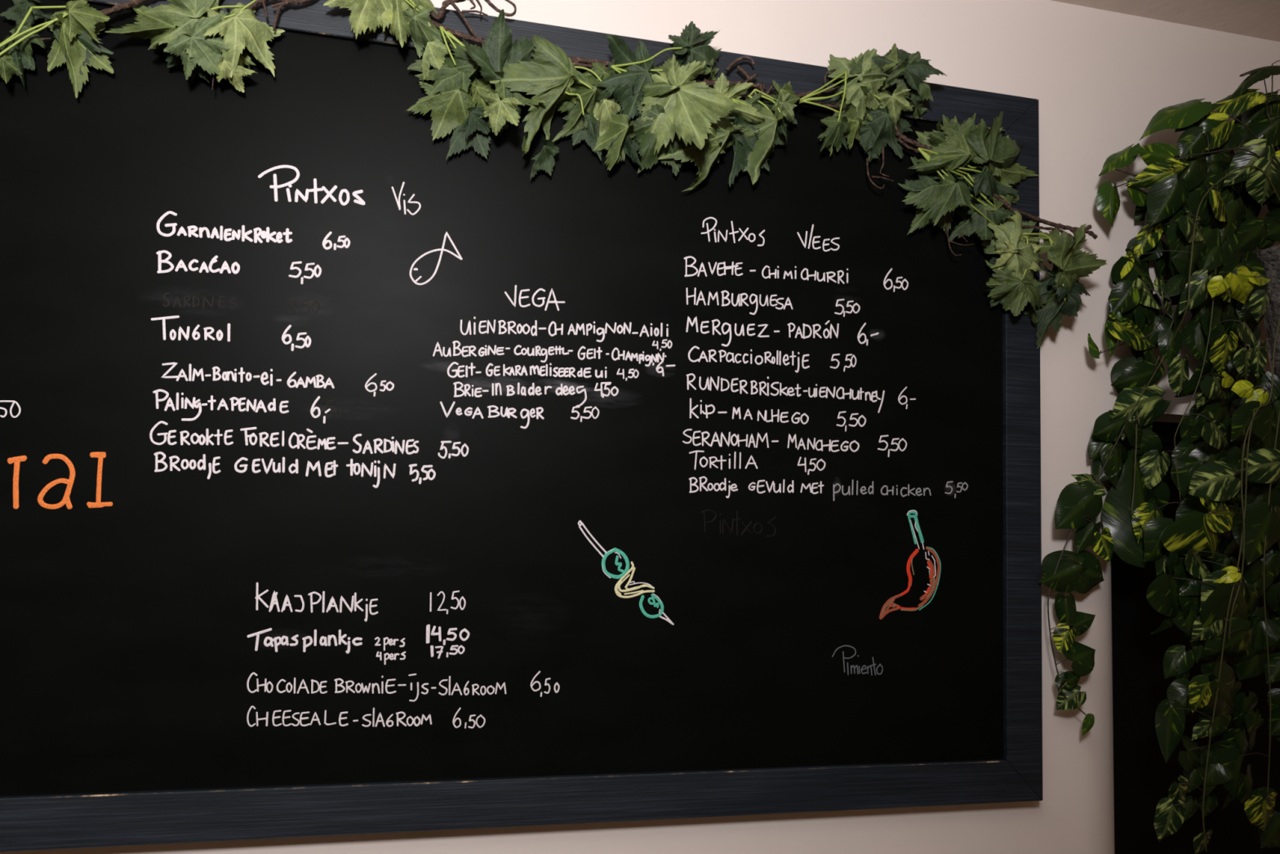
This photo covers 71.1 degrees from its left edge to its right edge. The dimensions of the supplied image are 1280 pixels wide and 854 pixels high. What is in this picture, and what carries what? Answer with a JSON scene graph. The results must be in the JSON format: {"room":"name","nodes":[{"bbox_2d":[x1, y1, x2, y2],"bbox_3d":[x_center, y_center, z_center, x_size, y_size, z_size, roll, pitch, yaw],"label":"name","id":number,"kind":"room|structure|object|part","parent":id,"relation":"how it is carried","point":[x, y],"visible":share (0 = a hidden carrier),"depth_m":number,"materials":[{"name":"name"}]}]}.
{"room":"tapas restaurant","nodes":[
{"label":"tapas restaurant","id":0,"kind":"room"},
{"bbox_2d":[0,0,1279,853],"bbox_3d":[-0.139,0.474,1.429,4.800,2.610,0.160,3,-5,-13],"label":"wall","id":1,"kind":"structure","parent":0,"point":[1098,78],"depth_m":1.58,"materials":[{"name":"paint"}]},
{"bbox_2d":[0,0,1042,852],"bbox_3d":[-0.659,-0.049,1.241,2.750,1.200,0.045,3,-5,-13],"label":"chalkboard","id":2,"kind":"object","parent":1,"relation":"attached to","point":[356,477],"visible":1,"depth_m":1.32,"materials":[{"name":"paint"}]},
{"bbox_3d":[-0.677,0.515,1.193,2.749,0.066,0.045,3,-5,-13],"label":"rail","id":3,"kind":"part","parent":2,"relation":"part of","materials":[{"name":"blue wood"}]},
{"bbox_3d":[-0.641,-0.613,1.289,2.749,0.066,0.045,3,-5,-13],"label":"rail","id":4,"kind":"part","parent":2,"relation":"part of","materials":[{"name":"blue wood"}]},
{"bbox_2d":[0,0,1106,348],"bbox_3d":[-0.020,-0.422,1.335,1.712,0.498,0.114,3,-5,-13],"label":"leaf garland","id":5,"kind":"object","parent":2,"relation":"attached to","point":[675,118],"visible":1,"depth_m":1.37,"materials":[{"name":"green plant"}]},
{"bbox_3d":[0.027,-0.498,1.400,1.598,0.277,0.013,3,-5,-13],"label":"woody stem","id":6,"kind":"part","parent":5,"relation":"part of","materials":[{"name":"brown plant"}]},
{"bbox_3d":[0.646,0.019,1.543,0.066,1.199,0.045,3,-5,-13],"label":"rail","id":7,"kind":"part","parent":2,"relation":"part of","materials":[{"name":"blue wood"}]},
{"bbox_2d":[1038,60,1279,853],"bbox_3d":[1.007,0.053,1.559,0.674,1.441,0.199,2,-5,-5],"label":"trailing plant","id":8,"kind":"object","parent":1,"relation":"attached to","point":[1220,460],"visible":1,"depth_m":1.55,"materials":[{"name":"green plant"}]},
{"bbox_3d":[1.207,-0.192,1.591,0.188,0.248,0.189,3,-5,-13],"label":"planter","id":9,"kind":"part","parent":8,"relation":"part of","materials":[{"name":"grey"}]},
{"bbox_2d":[1110,421,1279,853],"bbox_3d":[1.215,0.926,1.773,0.884,1.855,0.042,3,-5,-13],"label":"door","id":10,"kind":"structure","parent":1,"relation":"in","point":[1142,776],"depth_m":1.75,"materials":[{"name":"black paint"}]},
{"bbox_3d":[1.247,0.021,1.838,0.804,0.040,0.017,3,-5,-13],"label":"frame","id":11,"kind":"part","parent":10,"relation":"part of","materials":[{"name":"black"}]},
{"bbox_2d":[1050,0,1279,41],"bbox_3d":[0.210,-0.976,0.251,4.800,0.100,2.785,3,-5,-13],"label":"ceiling","id":12,"kind":"structure","parent":0,"point":[1260,19],"depth_m":1.68,"materials":[{"name":"paint"}]}
]}

